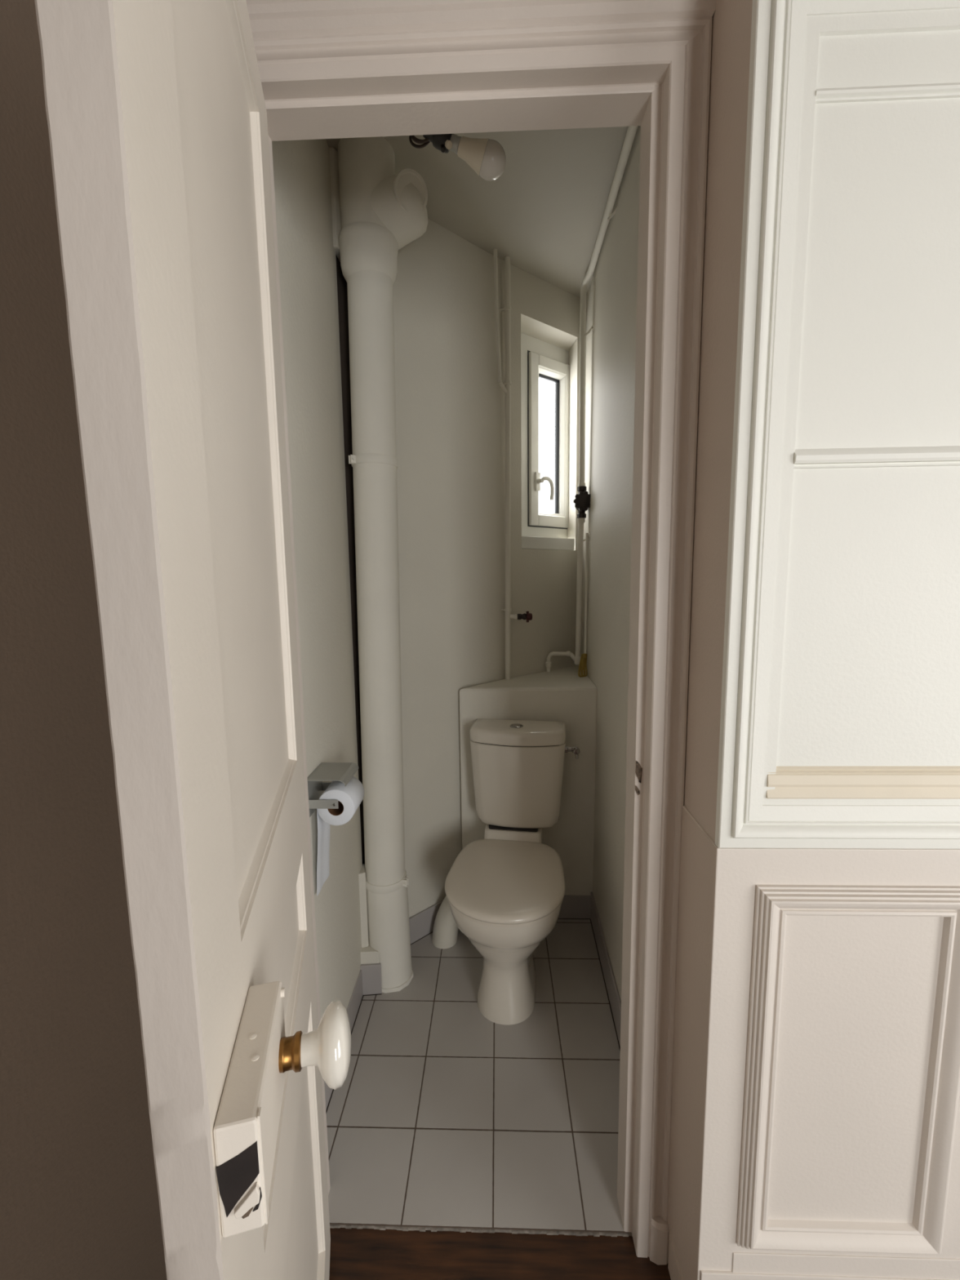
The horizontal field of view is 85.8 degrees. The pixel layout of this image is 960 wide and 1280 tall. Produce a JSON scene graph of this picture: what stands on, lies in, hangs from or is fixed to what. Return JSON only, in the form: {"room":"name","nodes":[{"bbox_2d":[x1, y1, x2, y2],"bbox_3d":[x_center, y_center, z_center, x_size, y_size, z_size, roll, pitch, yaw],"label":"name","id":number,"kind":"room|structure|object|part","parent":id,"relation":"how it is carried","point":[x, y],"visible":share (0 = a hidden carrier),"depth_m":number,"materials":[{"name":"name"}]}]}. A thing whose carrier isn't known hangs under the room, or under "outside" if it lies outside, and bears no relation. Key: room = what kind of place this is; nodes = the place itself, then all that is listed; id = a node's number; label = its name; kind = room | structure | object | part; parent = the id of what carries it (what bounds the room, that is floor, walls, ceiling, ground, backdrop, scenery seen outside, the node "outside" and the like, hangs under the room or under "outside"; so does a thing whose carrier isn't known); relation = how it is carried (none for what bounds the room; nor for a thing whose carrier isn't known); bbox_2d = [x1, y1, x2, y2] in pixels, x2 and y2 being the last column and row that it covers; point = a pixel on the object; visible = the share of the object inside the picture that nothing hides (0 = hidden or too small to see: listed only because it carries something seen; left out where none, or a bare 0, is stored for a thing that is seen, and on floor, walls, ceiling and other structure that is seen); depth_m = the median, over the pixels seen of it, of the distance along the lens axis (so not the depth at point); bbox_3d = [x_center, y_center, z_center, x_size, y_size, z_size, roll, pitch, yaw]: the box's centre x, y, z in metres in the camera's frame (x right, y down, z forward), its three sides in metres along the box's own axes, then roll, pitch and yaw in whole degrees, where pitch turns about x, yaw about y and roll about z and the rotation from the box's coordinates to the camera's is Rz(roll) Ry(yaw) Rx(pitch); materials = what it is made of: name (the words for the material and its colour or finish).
{"room":"hallway","nodes":[
{"label":"hallway","id":0,"kind":"room"},
{"bbox_2d":[0,0,167,1279],"bbox_3d":[-0.669,0.118,-0.604,0.100,2.830,3.130,-1,7,2],"label":"wall","id":1,"kind":"structure","parent":0,"point":[79,1195],"depth_m":0.69,"materials":[{"name":"white paint"}]},
{"bbox_2d":[271,138,362,1018],"bbox_3d":[-0.501,-0.072,1.341,0.150,2.630,0.665,-1,7,2],"label":"wall","id":2,"kind":"structure","parent":0,"point":[307,258],"depth_m":1.38,"materials":[{"name":"paint"}]},
{"bbox_2d":[306,762,358,817],"bbox_3d":[-0.374,0.383,1.319,0.101,0.104,0.120,-1,7,2],"label":"toilet paper holder","id":3,"kind":"object","parent":2,"relation":"attached to","point":[344,772],"visible":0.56,"depth_m":1.30,"materials":[{"name":"grey metal"}]},
{"bbox_3d":[-0.423,0.384,1.321,0.003,0.104,0.120,-1,7,2],"label":"plate","id":4,"kind":"part","parent":3,"relation":"part of","materials":[{"name":"grey metal"}]},
{"bbox_3d":[-0.385,0.403,1.267,0.076,0.022,0.002,-1,7,2],"label":"arm","id":5,"kind":"part","parent":3,"relation":"part of","materials":[{"name":"grey metal"}]},
{"bbox_3d":[-0.382,0.390,1.374,0.076,0.022,0.002,-1,7,2],"label":"arm","id":6,"kind":"part","parent":3,"relation":"part of","materials":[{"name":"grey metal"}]},
{"bbox_2d":[316,776,364,896],"bbox_3d":[-0.360,0.501,1.334,0.107,0.282,0.098,-1,7,2],"label":"toilet roll","id":7,"kind":"object","parent":3,"relation":"hanging from","point":[349,797],"visible":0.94,"depth_m":1.30,"materials":[{"name":"paper"}]},
{"bbox_2d":[324,969,363,1114],"bbox_3d":[-0.407,1.193,1.470,0.011,0.105,0.600,-1,7,2],"label":"baseboard","id":8,"kind":"structure","parent":2,"relation":"attached to","point":[354,1004],"depth_m":1.64,"materials":[{"name":"grey tile"}]},
{"bbox_2d":[328,146,379,964],"bbox_3d":[-0.387,-0.113,1.663,0.067,2.630,0.135,-1,7,2],"label":"wall","id":9,"kind":"structure","parent":0,"point":[369,955],"depth_m":1.55,"materials":[{"name":"paint"}]},
{"bbox_2d":[360,963,382,995],"bbox_3d":[-0.368,1.152,1.748,0.069,0.118,0.013,-1,7,-5],"label":"baseboard","id":10,"kind":"structure","parent":9,"relation":"attached to","point":[371,973],"depth_m":1.74,"materials":[{"name":"grey tile"}]},
{"bbox_2d":[335,218,505,917],"bbox_3d":[-0.237,-0.154,1.944,0.960,2.660,0.104,-7,9,-41],"label":"wall","id":11,"kind":"structure","parent":0,"point":[451,442],"depth_m":1.95,"materials":[{"name":"paint"}]},
{"bbox_2d":[408,899,443,944],"bbox_3d":[-0.198,1.115,2.047,0.245,0.115,0.012,-7,9,-41],"label":"baseboard","id":12,"kind":"structure","parent":11,"relation":"attached to","point":[421,924],"depth_m":2.02,"materials":[{"name":"grey tile"}]},
{"bbox_2d":[558,895,591,919],"bbox_3d":[0.203,1.103,2.127,0.525,0.108,0.012,-1,7,2],"label":"baseboard","id":13,"kind":"structure","parent":11,"relation":"attached to","point":[573,907],"depth_m":2.12,"materials":[{"name":"grey tile"}]},
{"bbox_2d":[325,126,638,297],"bbox_3d":[0.018,-1.498,1.695,1.850,0.100,1.870,-1,7,2],"label":"ceiling","id":14,"kind":"structure","parent":0,"point":[544,212],"depth_m":1.68,"materials":[{"name":"paint"}]},
{"bbox_2d":[408,133,506,181],"bbox_3d":[-0.062,-1.172,1.068,0.230,0.394,0.084,-1,7,2],"label":"bulb","id":15,"kind":"object","parent":14,"relation":"hanging from","point":[486,157],"visible":0.73,"depth_m":1.07,"materials":[{"name":"white glass"}]},
{"bbox_3d":[-0.014,-1.015,1.087,0.068,0.062,0.061,-1,7,2],"label":"bulb","id":16,"kind":"part","parent":15,"relation":"part of","materials":[{"name":"white plastic"}]},
{"bbox_3d":[0.026,-1.010,1.088,0.057,0.066,0.065,-1,7,2],"label":"globe","id":17,"kind":"part","parent":15,"relation":"part of"},
{"bbox_2d":[325,919,671,1279],"bbox_3d":[1.003,1.369,0.439,3.450,0.050,5.000,-1,7,2],"label":"floor","id":18,"kind":"structure","parent":0,"point":[444,1114],"depth_m":1.32,"materials":[{"name":"white tile"}]},
{"bbox_2d":[337,136,427,993],"bbox_3d":[-0.273,-0.128,1.672,0.278,2.697,0.192,-1,7,2],"label":"pipe","id":19,"kind":"object","parent":18,"relation":"on","point":[383,211],"visible":0.95,"depth_m":1.58,"materials":[{"name":"white plastic"}]},
{"bbox_2d":[431,895,458,948],"bbox_3d":[-0.086,1.050,2.018,0.214,0.266,0.107,-3,7,-19],"label":"pipe","id":20,"kind":"object","parent":18,"relation":"on","point":[445,932],"visible":0.32,"depth_m":1.97,"materials":[{"name":"white plastic"}]},
{"bbox_2d":[329,1224,631,1236],"bbox_3d":[-0.006,1.284,1.119,0.750,0.018,0.005,-1,7,2],"label":"trim","id":21,"kind":"structure","parent":18,"relation":"on","point":[331,1226],"depth_m":1.12,"materials":[{"name":"metal"}]},
{"bbox_2d":[444,718,580,1024],"bbox_3d":[0.124,0.765,1.770,0.436,0.852,0.622,0,7,9],"label":"toilet","id":22,"kind":"object","parent":18,"relation":"on","point":[504,890],"visible":1,"depth_m":1.74,"materials":[{"name":"white ceramic"}]},
{"bbox_3d":[0.085,0.790,1.692,0.376,0.014,0.439,0,7,9],"label":"seat","id":23,"kind":"part","parent":22,"relation":"part of","materials":[{"name":"white plastic"}]},
{"bbox_3d":[0.085,0.768,1.689,0.384,0.026,0.450,0,7,9],"label":"lid","id":24,"kind":"part","parent":22,"relation":"part of","materials":[{"name":"white plastic"}]},
{"bbox_3d":[0.141,0.346,1.940,0.356,0.050,0.177,0,7,9],"label":"cistern lid","id":25,"kind":"part","parent":22,"relation":"part of","materials":[{"name":"white ceramic"}]},
{"bbox_2d":[459,665,597,895],"bbox_3d":[0.212,0.635,2.341,0.559,0.965,0.528,-1,7,2],"label":"wall ledge","id":26,"kind":"object","parent":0,"point":[561,695],"visible":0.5,"depth_m":2.06,"materials":[{"name":"paint"}]},
{"bbox_2d":[493,248,532,679],"bbox_3d":[0.134,-0.660,2.097,0.156,1.668,0.061,-2,7,-11],"label":"pipe","id":27,"kind":"object","parent":26,"relation":"on","point":[506,388],"visible":1,"depth_m":2.07,"materials":[{"name":"metal"}]},
{"bbox_2d":[517,611,532,622],"bbox_3d":[0.187,-0.098,2.168,0.065,0.046,0.036,-1,7,2],"label":"tap","id":28,"kind":"object","parent":27,"relation":"on","point":[528,616],"depth_m":2.16,"materials":[{"name":"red metal"}]},
{"bbox_2d":[577,653,587,677],"bbox_3d":[0.448,0.108,2.233,0.030,0.098,0.064,5,9,42],"label":"brush","id":29,"kind":"object","parent":26,"relation":"on","point":[583,663],"visible":1,"depth_m":2.23,"materials":[{"name":"yellow plastic"}]},
{"bbox_2d":[501,259,580,677],"bbox_3d":[0.263,-0.217,2.445,0.585,2.630,0.210,-6,9,-38],"label":"wall","id":30,"kind":"structure","parent":0,"point":[544,582],"depth_m":2.28,"materials":[{"name":"paint"}]},
{"bbox_2d":[520,332,574,550],"bbox_3d":[0.307,-0.892,2.386,0.483,0.947,0.169,-6,9,-38],"label":"window","id":31,"kind":"structure","parent":30,"relation":"in","point":[541,359],"depth_m":2.38,"materials":[{"name":"white plastic"}]},
{"bbox_3d":[0.297,-0.708,2.378,0.092,0.125,0.048,-1,7,2],"label":"handle","id":32,"kind":"part","parent":31,"relation":"part of","materials":[{"name":"white plastic"}]},
{"bbox_3d":[0.263,-0.443,2.394,0.345,0.054,0.159,-6,9,-38],"label":"sill","id":33,"kind":"part","parent":31,"relation":"part of","materials":[{"name":"white plastic"}]},
{"bbox_3d":[0.325,-0.922,2.450,0.286,0.758,0.056,-6,9,-38],"label":"sash","id":34,"kind":"part","parent":31,"relation":"part of","materials":[{"name":"white plastic"}]},
{"bbox_2d":[581,125,640,1002],"bbox_3d":[0.546,-0.148,1.849,0.269,2.630,1.760,-1,7,2],"label":"wall","id":35,"kind":"structure","parent":0,"point":[611,295],"depth_m":1.74,"materials":[{"name":"paint"}]},
{"bbox_2d":[545,125,638,674],"bbox_3d":[0.366,-0.593,1.604,0.196,1.650,1.350,-1,7,2],"label":"pipe","id":36,"kind":"object","parent":35,"relation":"attached to","point":[582,500],"visible":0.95,"depth_m":2.20,"materials":[{"name":"metal"}]},
{"bbox_2d":[590,891,621,1051],"bbox_3d":[0.426,1.152,1.635,0.011,0.125,0.990,0,7,4],"label":"baseboard","id":37,"kind":"structure","parent":35,"relation":"attached to","point":[615,1003],"depth_m":1.75,"materials":[{"name":"grey tile"}]},
{"bbox_2d":[666,0,959,1279],"bbox_3d":[1.498,-0.087,0.835,2.260,2.830,0.226,-1,7,2],"label":"wall","id":38,"kind":"structure","parent":0,"point":[871,663],"depth_m":0.79,"materials":[{"name":"white paint"}]},
{"bbox_2d":[667,1231,683,1279],"bbox_3d":[0.384,1.269,0.990,0.004,0.130,0.132,-1,7,2],"label":"baseboard","id":39,"kind":"structure","parent":38,"relation":"attached to","point":[673,1266],"depth_m":1.02,"materials":[{"name":"white wood"}]},
{"bbox_2d":[700,1252,959,1279],"bbox_3d":[1.513,1.192,0.875,2.255,0.282,0.005,-1,7,2],"label":"baseboard","id":40,"kind":"structure","parent":38,"relation":"attached to","point":[745,1265],"depth_m":0.89,"materials":[{"name":"white paint"}]},
{"bbox_2d":[715,0,959,848],"bbox_3d":[0.844,-0.282,0.722,0.957,1.214,0.021,-1,7,2],"label":"trim","id":41,"kind":"structure","parent":38,"relation":"attached to","point":[785,34],"depth_m":0.73,"materials":[{"name":"white paint"}]},
{"bbox_2d":[736,884,959,1254],"bbox_3d":[0.609,0.713,0.838,0.340,0.662,0.021,-1,7,2],"label":"trim","id":42,"kind":"structure","parent":38,"relation":"attached to","point":[924,1235],"depth_m":0.84,"materials":[{"name":"white paint"}]},
{"bbox_2d":[766,765,959,799],"bbox_3d":[0.855,0.217,0.788,0.818,0.050,0.008,-1,7,2],"label":"trim","id":43,"kind":"structure","parent":38,"relation":"attached to","point":[864,782],"depth_m":0.80,"materials":[{"name":"beige paint"}]},
{"bbox_2d":[793,445,959,468],"bbox_3d":[0.854,-0.264,0.728,0.806,0.028,0.010,-1,7,2],"label":"trim","id":44,"kind":"structure","parent":38,"relation":"attached to","point":[944,455],"depth_m":0.74,"materials":[{"name":"white paint"}]},
{"bbox_2d":[815,82,959,103],"bbox_3d":[0.848,-0.729,0.673,0.806,0.018,0.007,-1,7,2],"label":"trim","id":45,"kind":"structure","parent":38,"relation":"attached to","point":[952,90],"depth_m":0.68,"materials":[{"name":"white paint"}]},
{"bbox_3d":[-0.189,-0.105,0.963,1.160,2.780,0.075,-1,7,2],"label":"wall","id":46,"kind":"structure","parent":0,"visible":0},
{"bbox_2d":[34,0,351,1279],"bbox_3d":[-0.245,0.246,0.652,0.151,2.136,0.670,-2,7,-14],"label":"door","id":47,"kind":"structure","parent":46,"relation":"in","point":[156,111],"depth_m":0.34,"materials":[{"name":"white paint"}]},
{"bbox_3d":[-0.276,-0.255,0.587,0.152,0.974,0.441,-1,7,2],"label":"panel","id":48,"kind":"part","parent":47,"relation":"part of","materials":[{"name":"white paint"}]},
{"bbox_3d":[-0.267,0.462,0.675,0.033,0.145,0.449,-2,7,-14],"label":"panel","id":49,"kind":"part","parent":47,"relation":"part of","materials":[{"name":"white paint"}]},
{"bbox_3d":[-0.261,0.929,0.732,0.152,0.525,0.441,-1,7,2],"label":"panel","id":50,"kind":"part","parent":47,"relation":"part of","materials":[{"name":"white paint"}]},
{"bbox_3d":[-0.133,0.350,0.449,0.045,0.065,0.057,-1,7,2],"label":"knob","id":51,"kind":"part","parent":47,"relation":"part of","materials":[{"name":"ceramic"}]},
{"bbox_2d":[245,0,715,1257],"bbox_3d":[-0.023,0.100,0.984,0.802,2.384,0.114,-1,7,2],"label":"trim","id":52,"kind":"structure","parent":46,"relation":"attached to","point":[328,68],"depth_m":0.87,"materials":[{"name":"paint"}]},
{"bbox_2d":[649,1215,669,1265],"bbox_3d":[0.372,1.235,1.076,0.040,0.098,0.042,-1,7,2],"label":"trim","id":53,"kind":"structure","parent":46,"relation":"attached to","point":[660,1231],"depth_m":1.06,"materials":[{"name":"paint"}]}
]}

